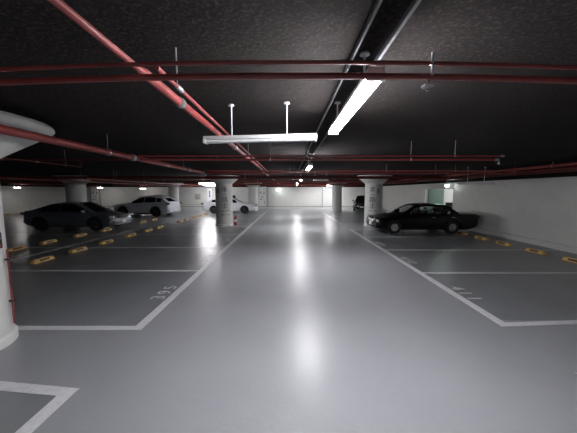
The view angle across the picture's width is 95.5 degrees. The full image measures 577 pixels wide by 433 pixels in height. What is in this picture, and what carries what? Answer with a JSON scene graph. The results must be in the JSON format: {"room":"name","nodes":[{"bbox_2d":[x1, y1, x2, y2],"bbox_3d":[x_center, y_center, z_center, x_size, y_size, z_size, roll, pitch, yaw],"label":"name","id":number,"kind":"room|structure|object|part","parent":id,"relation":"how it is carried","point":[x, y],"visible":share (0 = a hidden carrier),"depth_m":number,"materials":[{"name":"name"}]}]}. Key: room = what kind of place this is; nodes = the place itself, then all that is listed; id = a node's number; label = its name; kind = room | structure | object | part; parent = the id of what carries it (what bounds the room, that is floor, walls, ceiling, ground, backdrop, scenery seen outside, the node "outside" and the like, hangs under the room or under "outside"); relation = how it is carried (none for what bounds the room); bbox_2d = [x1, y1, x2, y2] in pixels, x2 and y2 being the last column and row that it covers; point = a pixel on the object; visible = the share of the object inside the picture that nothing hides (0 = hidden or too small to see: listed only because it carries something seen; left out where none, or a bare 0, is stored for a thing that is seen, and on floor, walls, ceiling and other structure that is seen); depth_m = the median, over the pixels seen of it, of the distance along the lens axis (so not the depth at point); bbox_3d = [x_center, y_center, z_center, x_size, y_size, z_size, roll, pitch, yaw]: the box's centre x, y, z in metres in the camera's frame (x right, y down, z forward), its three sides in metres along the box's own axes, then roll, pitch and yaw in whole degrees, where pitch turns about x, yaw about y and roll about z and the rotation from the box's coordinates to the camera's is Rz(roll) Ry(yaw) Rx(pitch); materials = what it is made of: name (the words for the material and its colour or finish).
{"room":"parking garage","nodes":[
{"label":"parking garage","id":0,"kind":"room"},
{"bbox_2d":[0,186,65,211],"bbox_3d":[-24.600,-0.446,10.004,0.200,2.950,40.000,0,6,0],"label":"wall","id":1,"kind":"structure","parent":0,"point":[24,198],"depth_m":24.78,"materials":[{"name":"white paint"}]},
{"bbox_2d":[3,210,27,213],"bbox_3d":[-24.450,0.922,10.137,0.100,0.200,40.000,0,6,0],"label":"baseboard","id":2,"kind":"structure","parent":1,"relation":"attached to","point":[11,212],"depth_m":23.25,"materials":[{"name":"grey paint"}]},
{"bbox_2d":[0,183,64,186],"bbox_3d":[-24.475,-1.651,9.887,0.050,0.530,40.000,0,6,0],"label":"trim","id":3,"kind":"structure","parent":1,"relation":"attached to","point":[1,184],"depth_m":25.32,"materials":[{"name":"red metal"}]},
{"bbox_2d":[86,187,364,205],"bbox_3d":[-7.600,-2.393,30.009,34.200,2.950,0.200,0,6,0],"label":"wall","id":4,"kind":"structure","parent":0,"point":[288,196],"depth_m":29.89,"materials":[{"name":"white paint"}]},
{"bbox_2d":[89,186,100,204],"bbox_3d":[-22.000,-2.302,29.842,1.100,2.260,0.130,0,6,0],"label":"service door","id":5,"kind":"structure","parent":4,"relation":"in","point":[95,196],"depth_m":29.81,"materials":[{"name":"white metal"}]},
{"bbox_3d":[-22.247,-2.273,29.860,0.485,2.200,0.060,0,6,0],"label":"door","id":6,"kind":"part","parent":5,"relation":"part of","materials":[{"name":"white metal"}]},
{"bbox_3d":[-21.753,-2.273,29.860,0.485,2.200,0.060,0,6,0],"label":"door","id":7,"kind":"part","parent":5,"relation":"part of","materials":[{"name":"white metal"}]},
{"bbox_2d":[207,189,211,200],"bbox_3d":[-9.000,-2.157,29.798,0.560,2.000,0.037,0,6,0],"label":"banner","id":8,"kind":"object","parent":4,"relation":"attached to","point":[209,191],"visible":0.7,"depth_m":29.76,"materials":[{"name":"white"}]},
{"bbox_2d":[86,183,364,186],"bbox_3d":[-7.600,-3.595,29.767,33.800,0.510,0.050,0,6,0],"label":"trim","id":9,"kind":"structure","parent":4,"relation":"attached to","point":[87,183],"depth_m":29.76,"materials":[{"name":"red metal"}]},
{"bbox_2d":[103,206,352,206],"bbox_3d":[-7.600,-1.148,29.967,33.800,0.040,0.125,0,6,0],"label":"trim","id":10,"kind":"structure","parent":4,"relation":"attached to","point":[103,206],"depth_m":29.90,"materials":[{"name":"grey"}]},
{"bbox_2d":[106,207,352,208],"bbox_3d":[-7.600,-1.019,29.982,33.800,0.220,0.120,0,6,0],"label":"baseboard","id":11,"kind":"structure","parent":4,"relation":"attached to","point":[106,207],"depth_m":29.92,"materials":[{"name":"grey paint"}]},
{"bbox_2d":[258,186,266,205],"bbox_3d":[-2.980,-2.302,29.842,1.100,2.260,0.130,0,6,0],"label":"service door","id":12,"kind":"structure","parent":4,"relation":"in","point":[262,190],"depth_m":29.82,"materials":[{"name":"white metal"}]},
{"bbox_3d":[-3.228,-2.273,29.860,0.485,2.200,0.060,0,6,0],"label":"door","id":13,"kind":"part","parent":12,"relation":"part of","materials":[{"name":"white metal"}]},
{"bbox_3d":[-2.732,-2.273,29.860,0.485,2.200,0.060,0,6,0],"label":"door","id":14,"kind":"part","parent":12,"relation":"part of","materials":[{"name":"white metal"}]},
{"bbox_2d":[0,209,576,432],"bbox_3d":[-5.750,1.120,10.156,37.900,0.202,40.400,0,6,0],"label":"floor","id":15,"kind":"structure","parent":0,"point":[302,324],"depth_m":3.75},
{"bbox_2d":[7,246,26,251],"bbox_3d":[-9.300,1.084,8.917,0.170,0.108,0.620,0,6,0],"label":"wheel stop","id":16,"kind":"object","parent":15,"relation":"on","point":[16,247],"visible":0.92,"depth_m":8.88,"materials":[{"name":"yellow rubber"}]},
{"bbox_2d":[0,103,54,349],"bbox_3d":[-4.130,0.218,3.166,2.140,2.948,2.140,0,6,0],"label":"round column","id":17,"kind":"structure","parent":15,"relation":"on","point":[10,116],"depth_m":3.35,"materials":[{"name":"grey paint"}]},
{"bbox_2d":[0,232,2,247],"bbox_3d":[-3.641,0.306,3.259,0.026,0.200,0.150,-1,6,-10],"label":"notice","id":18,"kind":"object","parent":17,"relation":"attached to","point":[1,244],"visible":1,"depth_m":3.32,"materials":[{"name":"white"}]},
{"bbox_2d":[4,249,15,322],"bbox_3d":[-3.666,0.929,3.460,0.060,1.000,0.040,0,6,0],"label":"riser pipe","id":19,"kind":"object","parent":17,"relation":"attached to","point":[7,258],"visible":1,"depth_m":3.45,"materials":[{"name":"red metal"}]},
{"bbox_3d":[-4.130,-1.204,3.028,2.020,0.090,2.020,0,6,0],"label":"drop panel","id":20,"kind":"part","parent":17,"relation":"part of","materials":[{"name":"white concrete"}]},
{"bbox_2d":[0,381,79,432],"bbox_3d":[-7.810,2.242,-2.424,11.380,0.003,10.740,0,6,0],"label":"parking line","id":21,"kind":"object","parent":15,"relation":"on","point":[62,394],"visible":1,"depth_m":2.59,"materials":[{"name":"white paint"}]},
{"bbox_2d":[29,255,54,263],"bbox_3d":[-7.050,1.222,7.504,0.170,0.108,0.620,0,6,0],"label":"wheel stop","id":22,"kind":"object","parent":15,"relation":"on","point":[45,258],"visible":1,"depth_m":7.42,"materials":[{"name":"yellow rubber"}]},
{"bbox_2d":[39,239,56,243],"bbox_3d":[-9.300,0.965,10.141,0.170,0.108,0.620,0,6,0],"label":"wheel stop","id":23,"kind":"object","parent":15,"relation":"on","point":[50,240],"visible":1,"depth_m":10.08,"materials":[{"name":"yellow rubber"}]},
{"bbox_2d":[53,174,94,201],"bbox_3d":[-12.400,-0.967,15.348,1.960,2.948,1.960,0,6,0],"label":"round column","id":24,"kind":"structure","parent":15,"relation":"on","point":[75,191],"depth_m":14.89,"materials":[{"name":"grey paint"}]},
{"bbox_3d":[-12.400,-2.390,15.210,1.840,0.090,1.840,0,6,0],"label":"drop panel","id":25,"kind":"part","parent":24,"relation":"part of","materials":[{"name":"grey concrete"}]},
{"bbox_2d":[20,201,132,230],"bbox_3d":[-11.030,-0.079,13.908,4.616,1.456,2.140,0,6,0],"label":"car","id":26,"kind":"object","parent":15,"relation":"on","point":[92,215],"visible":1,"depth_m":13.07,"materials":[{"name":"grey paint"}]},
{"bbox_2d":[68,246,86,252],"bbox_3d":[-7.050,1.099,8.768,0.170,0.108,0.620,0,6,0],"label":"wheel stop","id":27,"kind":"object","parent":15,"relation":"on","point":[74,250],"visible":1,"depth_m":8.67,"materials":[{"name":"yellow rubber"}]},
{"bbox_2d":[73,233,86,236],"bbox_3d":[-9.300,0.814,11.694,0.170,0.108,0.620,0,6,0],"label":"wheel stop","id":28,"kind":"object","parent":15,"relation":"on","point":[80,234],"visible":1,"depth_m":11.59,"materials":[{"name":"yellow rubber"}]},
{"bbox_2d":[99,239,112,243],"bbox_3d":[-7.050,0.965,10.141,0.170,0.108,0.620,0,6,0],"label":"wheel stop","id":29,"kind":"object","parent":15,"relation":"on","point":[108,240],"visible":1,"depth_m":10.05,"materials":[{"name":"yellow rubber"}]},
{"bbox_2d":[5,227,249,329],"bbox_3d":[-7.815,1.103,9.280,11.370,0.002,11.040,0,6,0],"label":"parking lines","id":30,"kind":"object","parent":15,"relation":"on","point":[147,319],"visible":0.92,"depth_m":6.14,"materials":[{"name":"white paint"}]},
{"bbox_2d":[125,233,135,236],"bbox_3d":[-7.050,0.814,11.694,0.170,0.108,0.620,0,6,0],"label":"wheel stop","id":31,"kind":"object","parent":15,"relation":"on","point":[130,234],"visible":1,"depth_m":11.58,"materials":[{"name":"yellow rubber"}]},
{"bbox_2d":[112,195,181,216],"bbox_3d":[-11.345,-0.895,21.112,4.825,1.685,2.140,1,6,7],"label":"car","id":32,"kind":"object","parent":15,"relation":"on","point":[156,205],"visible":0.96,"depth_m":20.26,"materials":[{"name":"silver metal"}]},
{"bbox_2d":[150,286,176,298],"bbox_3d":[-2.455,1.501,5.190,0.259,0.002,0.648,0,6,0],"label":"painted number","id":33,"kind":"object","parent":15,"relation":"on","point":[166,286],"visible":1,"depth_m":5.17,"materials":[{"name":"white paint"}]},
{"bbox_2d":[168,183,182,200],"bbox_3d":[-11.600,-2.055,26.526,1.960,2.948,1.960,0,6,0],"label":"round column","id":34,"kind":"structure","parent":15,"relation":"on","point":[173,190],"depth_m":26.11,"materials":[{"name":"grey paint"}]},
{"bbox_2d":[125,210,267,226],"bbox_3d":[-7.815,-0.047,21.092,11.370,0.002,12.695,0,6,0],"label":"bay","id":35,"kind":"object","parent":15,"relation":"on","point":[266,210],"visible":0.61,"depth_m":16.16,"materials":[{"name":"white paint"}]},
{"bbox_2d":[206,174,239,226],"bbox_3d":[-3.720,-0.946,15.130,1.960,2.948,1.960,0,6,0],"label":"round column","id":36,"kind":"structure","parent":15,"relation":"on","point":[223,187],"depth_m":14.74,"materials":[{"name":"grey paint"}]},
{"bbox_3d":[-3.720,-2.368,14.991,1.840,0.090,1.840,0,6,0],"label":"drop panel","id":37,"kind":"part","parent":36,"relation":"part of","materials":[{"name":"grey concrete"}]},
{"bbox_2d":[201,197,257,213],"bbox_3d":[-5.320,-1.077,24.009,4.816,1.486,2.080,0,6,0],"label":"car","id":38,"kind":"object","parent":15,"relation":"on","point":[238,205],"visible":0.64,"depth_m":23.17,"materials":[{"name":"white paint"}]},
{"bbox_2d":[244,183,261,210],"bbox_3d":[-3.550,-2.036,26.327,1.960,2.948,1.960,0,6,0],"label":"round column","id":39,"kind":"structure","parent":15,"relation":"on","point":[252,189],"depth_m":25.90,"materials":[{"name":"grey paint"}]},
{"bbox_2d":[328,183,345,210],"bbox_3d":[4.920,-2.055,26.526,1.960,2.948,1.960,0,6,0],"label":"round column","id":40,"kind":"structure","parent":15,"relation":"on","point":[336,189],"depth_m":26.14,"materials":[{"name":"grey paint"}]},
{"bbox_2d":[352,195,364,210],"bbox_3d":[7.750,-1.432,27.290,2.060,1.557,4.266,2,6,18],"label":"hatchback car","id":41,"kind":"object","parent":15,"relation":"on","point":[359,203],"visible":0.49,"depth_m":25.80,"materials":[{"name":"black paint"}]},
{"bbox_2d":[357,174,392,226],"bbox_3d":[4.870,-0.936,15.030,1.960,2.948,1.960,0,6,0],"label":"round column","id":42,"kind":"structure","parent":15,"relation":"on","point":[373,187],"depth_m":14.60,"materials":[{"name":"grey paint"}]},
{"bbox_3d":[4.870,-2.359,14.892,1.840,0.090,1.840,0,6,0],"label":"drop panel","id":43,"kind":"part","parent":42,"relation":"part of","materials":[{"name":"grey concrete"}]},
{"bbox_2d":[366,203,479,233],"bbox_3d":[6.450,0.039,12.945,4.816,1.408,2.060,0,6,0],"label":"car","id":44,"kind":"object","parent":15,"relation":"on","point":[451,221],"visible":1,"depth_m":12.12,"materials":[{"name":"black paint"}]},
{"bbox_3d":[6.508,-0.262,12.534,0.180,0.410,0.440,9,5,-1],"label":"seat","id":45,"kind":"part","parent":44,"relation":"part of","materials":[{"name":"black leather"}]},
{"bbox_3d":[7.408,-0.262,12.534,0.180,0.410,0.440,9,5,-1],"label":"seat","id":46,"kind":"part","parent":44,"relation":"part of","materials":[{"name":"black leather"}]},
{"bbox_2d":[445,202,452,210],"bbox_3d":[11.075,-0.302,17.345,1.090,1.240,0.655,0,6,0],"label":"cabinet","id":47,"kind":"object","parent":15,"relation":"on","point":[449,204],"visible":0.09,"depth_m":17.28,"materials":[{"name":"black"}]},
{"bbox_2d":[349,229,576,326],"bbox_3d":[6.150,1.152,8.778,6.020,0.003,9.850,0,6,0],"label":"parking line","id":48,"kind":"object","parent":15,"relation":"on","point":[501,323],"visible":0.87,"depth_m":4.98,"materials":[{"name":"white paint"}]},
{"bbox_2d":[474,236,488,239],"bbox_3d":[8.080,0.885,10.967,0.170,0.108,0.620,0,6,0],"label":"wheel stop","id":49,"kind":"object","parent":15,"relation":"on","point":[478,237],"visible":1,"depth_m":10.87,"materials":[{"name":"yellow rubber"}]},
{"bbox_2d":[495,241,512,245],"bbox_3d":[8.080,0.995,9.833,0.170,0.108,0.620,0,6,0],"label":"wheel stop","id":50,"kind":"object","parent":15,"relation":"on","point":[498,242],"visible":1,"depth_m":9.74,"materials":[{"name":"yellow rubber"}]},
{"bbox_2d":[525,248,546,254],"bbox_3d":[8.080,1.119,8.559,0.170,0.108,0.620,0,6,0],"label":"wheel stop","id":51,"kind":"object","parent":15,"relation":"on","point":[526,249],"visible":1,"depth_m":8.48,"materials":[{"name":"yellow rubber"}]},
{"bbox_2d":[562,257,576,262],"bbox_3d":[8.080,1.236,7.354,0.170,0.108,0.620,0,6,0],"label":"wheel stop","id":52,"kind":"object","parent":15,"relation":"on","point":[570,259],"visible":1,"depth_m":7.45,"materials":[{"name":"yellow rubber"}]},
{"bbox_2d":[0,0,576,179],"bbox_3d":[-5.750,-2.014,9.851,37.900,0.200,40.400,0,6,0],"label":"ceiling","id":53,"kind":"structure","parent":0,"point":[530,124],"depth_m":2.37,"materials":[{"name":"black concrete"}]},
{"bbox_2d":[2,150,81,166],"bbox_3d":[-5.200,-1.295,5.386,0.031,0.365,2.372,0,6,0],"label":"pipe","id":54,"kind":"object","parent":53,"relation":"hanging from","point":[64,150],"visible":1,"depth_m":5.59,"materials":[{"name":"red metal"}]},
{"bbox_2d":[0,159,128,160],"bbox_3d":[-9.900,-1.616,7.328,28.200,0.102,0.046,0,6,0],"label":"pipe","id":55,"kind":"object","parent":53,"relation":"hanging from","point":[0,159],"visible":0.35,"depth_m":7.31,"materials":[{"name":"red metal"}]},
{"bbox_2d":[0,172,192,186],"bbox_3d":[-10.200,-2.469,18.347,0.103,0.540,19.000,0,6,0],"label":"pipe","id":56,"kind":"object","parent":53,"relation":"hanging from","point":[8,178],"visible":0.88,"depth_m":12.39,"materials":[{"name":"red metal"}]},
{"bbox_2d":[0,124,204,173],"bbox_3d":[-3.040,-1.150,3.882,0.128,0.362,10.950,0,6,0],"label":"pipe","id":57,"kind":"object","parent":53,"relation":"hanging from","point":[5,130],"visible":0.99,"depth_m":3.69,"materials":[{"name":"red metal"}]},
{"bbox_2d":[101,183,116,186],"bbox_3d":[-15.300,-2.827,22.331,0.900,0.600,0.600,0,6,0],"label":"ceiling speaker","id":58,"kind":"object","parent":53,"relation":"hanging from","point":[102,184],"visible":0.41,"depth_m":22.05,"materials":[{"name":"black"}]},
{"bbox_2d":[84,178,214,186],"bbox_3d":[-7.600,-2.515,18.795,0.091,0.534,18.100,0,6,0],"label":"pipe","id":59,"kind":"object","parent":53,"relation":"hanging from","point":[84,178],"visible":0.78,"depth_m":13.06,"materials":[{"name":"red metal"}]},
{"bbox_2d":[48,0,262,170],"bbox_3d":[-0.935,-1.218,3.900,0.084,0.231,11.000,0,6,0],"label":"pipe","id":60,"kind":"object","parent":53,"relation":"hanging from","point":[61,5],"visible":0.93,"depth_m":1.63,"materials":[{"name":"red metal"}]},
{"bbox_2d":[8,184,385,184],"bbox_3d":[-7.850,-2.928,22.422,32.300,0.416,0.114,0,6,0],"label":"pipe","id":61,"kind":"object","parent":53,"relation":"hanging from","point":[8,184],"visible":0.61,"depth_m":22.41,"materials":[{"name":"red metal"}]},
{"bbox_2d":[0,179,415,180],"bbox_3d":[-7.850,-2.451,17.043,32.300,0.323,0.068,0,6,0],"label":"pipe","id":62,"kind":"object","parent":53,"relation":"hanging from","point":[165,179],"visible":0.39,"depth_m":17.03,"materials":[{"name":"red metal"}]},
{"bbox_2d":[0,181,417,182],"bbox_3d":[-7.850,-2.369,16.749,32.300,0.430,0.103,0,6,0],"label":"pipe","id":63,"kind":"object","parent":53,"relation":"hanging from","point":[0,181],"visible":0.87,"depth_m":16.73,"materials":[{"name":"red metal"}]},
{"bbox_2d":[154,47,267,171],"bbox_3d":[-0.750,-1.343,5.378,0.036,0.268,7.835,0,6,0],"label":"pipe","id":64,"kind":"object","parent":53,"relation":"hanging from","point":[179,88],"visible":0.93,"depth_m":1.97,"materials":[{"name":"red metal"}]},
{"bbox_3d":[-0.750,-1.007,1.756,0.009,0.236,0.010,0,6,0],"label":"hanger rod","id":65,"kind":"part","parent":64,"relation":"part of","materials":[{"name":"grey metal"}]},
{"bbox_2d":[86,185,364,185],"bbox_3d":[-7.850,-3.490,28.295,32.300,0.436,0.114,0,6,0],"label":"pipe","id":66,"kind":"object","parent":53,"relation":"hanging from","point":[86,185],"visible":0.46,"depth_m":28.26,"materials":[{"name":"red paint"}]},
{"bbox_2d":[0,172,466,177],"bbox_3d":[-7.850,-1.966,12.167,32.300,0.344,0.091,0,6,0],"label":"pipe","id":67,"kind":"object","parent":53,"relation":"hanging from","point":[245,176],"visible":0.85,"depth_m":12.14,"materials":[{"name":"red metal"}]},
{"bbox_2d":[37,174,469,178],"bbox_3d":[-7.850,-1.917,11.971,32.300,0.403,0.068,0,6,0],"label":"pipe","id":68,"kind":"object","parent":53,"relation":"hanging from","point":[113,174],"visible":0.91,"depth_m":11.96,"materials":[{"name":"red metal"}]},
{"bbox_2d":[203,102,316,143],"bbox_3d":[-0.325,-1.027,2.884,1.270,0.415,0.090,1,6,7],"label":"lamp","id":69,"kind":"object","parent":53,"relation":"hanging from","point":[302,137],"visible":1,"depth_m":2.87,"materials":[{"name":"white metal"}]},
{"bbox_3d":[-0.633,-1.068,2.918,0.014,0.339,0.015,1,6,7],"label":"hanger rod","id":70,"kind":"part","parent":69,"relation":"part of","materials":[{"name":"white metal"}]},
{"bbox_3d":[-0.017,-1.061,2.843,0.014,0.339,0.015,1,6,7],"label":"hanger rod","id":71,"kind":"part","parent":69,"relation":"part of","materials":[{"name":"white metal"}]},
{"bbox_2d":[0,60,576,71],"bbox_3d":[0.100,-0.955,1.464,6.000,0.283,0.026,0,6,0],"label":"pipe","id":72,"kind":"object","parent":53,"relation":"hanging from","point":[217,62],"visible":1,"depth_m":1.47,"materials":[{"name":"red metal"}]},
{"bbox_2d":[430,51,435,75],"bbox_3d":[0.800,-0.849,1.455,0.028,0.122,0.014,0,6,0],"label":"clamp","id":73,"kind":"object","parent":72,"relation":"attached to","point":[432,64],"visible":1,"depth_m":1.45,"materials":[{"name":"silver metal"}]},
{"bbox_2d":[0,73,576,85],"bbox_3d":[0.100,-0.787,1.501,6.000,0.069,0.035,0,6,0],"label":"pipe","id":74,"kind":"object","parent":53,"relation":"hanging from","point":[181,76],"visible":1,"depth_m":1.49,"materials":[{"name":"red metal"}]},
{"bbox_2d":[421,79,434,90],"bbox_3d":[0.800,-0.753,1.504,0.072,0.068,0.072,0,6,0],"label":"sprinkler head","id":75,"kind":"object","parent":74,"relation":"attached to","point":[427,85],"visible":1,"depth_m":1.49},
{"bbox_2d":[421,82,434,88],"bbox_3d":[0.800,-0.753,1.504,0.072,0.024,0.072,0,6,0],"label":"cup","id":76,"kind":"object","parent":75,"relation":"on","point":[427,85],"depth_m":1.49,"materials":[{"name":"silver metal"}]},
{"bbox_2d":[306,154,312,170],"bbox_3d":[0.540,-1.420,6.845,0.090,0.340,1.260,0,6,0],"label":"lamp","id":77,"kind":"object","parent":53,"relation":"hanging from","point":[310,165],"visible":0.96,"depth_m":6.66,"materials":[{"name":"white plastic"}]},
{"bbox_2d":[140,141,499,163],"bbox_3d":[0.615,-1.225,5.025,6.930,0.435,0.060,0,6,0],"label":"pipe","id":78,"kind":"object","parent":53,"relation":"hanging from","point":[270,158],"visible":0.98,"depth_m":5.03,"materials":[{"name":"red metal"}]},
{"bbox_2d":[313,172,327,180],"bbox_3d":[1.660,-2.049,13.465,0.780,0.430,0.090,0,6,0],"label":"lamp","id":79,"kind":"object","parent":53,"relation":"hanging from","point":[314,172],"visible":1,"depth_m":13.44,"materials":[{"name":"white metal"}]},
{"bbox_2d":[138,140,504,156],"bbox_3d":[0.618,-1.280,4.949,6.935,0.310,0.041,0,6,0],"label":"pipe","id":80,"kind":"object","parent":53,"relation":"hanging from","point":[455,140],"visible":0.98,"depth_m":4.95,"materials":[{"name":"red metal"}]},
{"bbox_2d":[296,0,382,174],"bbox_3d":[0.445,-2.209,13.098,0.018,0.040,29.500,0,6,0],"label":"cable trunking","id":81,"kind":"object","parent":53,"relation":"attached to","point":[377,3],"visible":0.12,"depth_m":1.71,"materials":[{"name":"grey metal"}]},
{"bbox_2d":[328,51,384,134],"bbox_3d":[0.525,-1.032,2.316,0.115,0.285,1.540,0,6,0],"label":"lamp","id":82,"kind":"object","parent":53,"relation":"hanging from","point":[364,88],"visible":0.88,"depth_m":1.94,"materials":[{"name":"white plastic"}]},
{"bbox_3d":[0.525,-1.119,1.805,0.068,0.012,0.068,0,6,0],"label":"ceiling plate","id":83,"kind":"part","parent":82,"relation":"part of","materials":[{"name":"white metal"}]},
{"bbox_2d":[296,0,421,179],"bbox_3d":[0.630,-2.197,13.099,0.035,0.065,29.500,0,6,0],"label":"cable trunking","id":84,"kind":"object","parent":53,"relation":"attached to","point":[414,4],"visible":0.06,"depth_m":1.52,"materials":[{"name":"grey metal"}]},
{"bbox_2d":[207,165,516,173],"bbox_3d":[2.675,-1.710,9.539,11.250,0.344,0.059,0,6,0],"label":"pipe","id":85,"kind":"object","parent":53,"relation":"hanging from","point":[435,165],"visible":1,"depth_m":9.53,"materials":[{"name":"red metal"}]},
{"bbox_2d":[207,165,517,171],"bbox_3d":[2.675,-1.750,9.495,11.250,0.256,0.064,0,6,0],"label":"pipe","id":86,"kind":"object","parent":53,"relation":"hanging from","point":[386,170],"visible":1,"depth_m":9.49,"materials":[{"name":"red metal"}]},
{"bbox_2d":[456,167,494,184],"bbox_3d":[7.550,-1.634,10.541,1.500,0.690,0.090,0,6,0],"label":"lamp","id":87,"kind":"object","parent":53,"relation":"hanging from","point":[467,167],"visible":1,"depth_m":10.54,"materials":[{"name":"white metal"}]},
{"bbox_2d":[383,166,576,183],"bbox_3d":[8.620,-2.279,15.100,0.080,0.289,25.500,0,6,0],"label":"pipe","id":88,"kind":"object","parent":53,"relation":"hanging from","point":[575,167],"visible":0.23,"depth_m":9.35,"materials":[{"name":"red metal"}]},
{"bbox_2d":[386,169,576,183],"bbox_3d":[8.850,-2.114,15.116,0.070,0.068,25.500,0,6,0],"label":"pipe","id":89,"kind":"object","parent":53,"relation":"hanging from","point":[569,170],"visible":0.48,"depth_m":10.13,"materials":[{"name":"red metal"}]},
{"bbox_2d":[403,162,576,179],"bbox_3d":[8.450,-2.323,15.096,0.103,0.200,25.500,0,6,0],"label":"pipe","id":90,"kind":"object","parent":53,"relation":"hanging from","point":[572,163],"visible":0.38,"depth_m":9.06,"materials":[{"name":"red metal"}]},
{"bbox_2d":[443,189,452,204],"bbox_3d":[11.250,-1.221,17.966,3.500,2.950,0.200,0,6,0],"label":"wall","id":91,"kind":"structure","parent":0,"point":[448,193],"depth_m":17.85,"materials":[{"name":"white paint"}]},
{"bbox_2d":[427,189,443,210],"bbox_3d":[10.025,-0.792,17.841,1.050,2.120,0.132,0,6,0],"label":"door","id":92,"kind":"structure","parent":91,"relation":"in","point":[436,196],"depth_m":17.80,"materials":[{"name":"green paint"}]},
{"bbox_2d":[382,176,576,246],"bbox_3d":[9.400,-0.446,10.004,0.200,2.950,40.000,0,6,0],"label":"wall","id":93,"kind":"structure","parent":0,"point":[545,209],"depth_m":10.69,"materials":[{"name":"white paint"}]},
{"bbox_2d":[382,209,576,253],"bbox_3d":[9.240,0.922,10.137,0.120,0.200,40.000,0,6,0],"label":"baseboard","id":94,"kind":"structure","parent":93,"relation":"attached to","point":[566,248],"depth_m":10.04,"materials":[{"name":"grey paint"}]},
{"bbox_2d":[383,161,576,185],"bbox_3d":[9.275,-1.675,9.884,0.050,0.480,40.000,0,6,0],"label":"pipe","id":95,"kind":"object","parent":93,"relation":"attached to","point":[573,173],"depth_m":10.92,"materials":[{"name":"red metal"}]}
]}

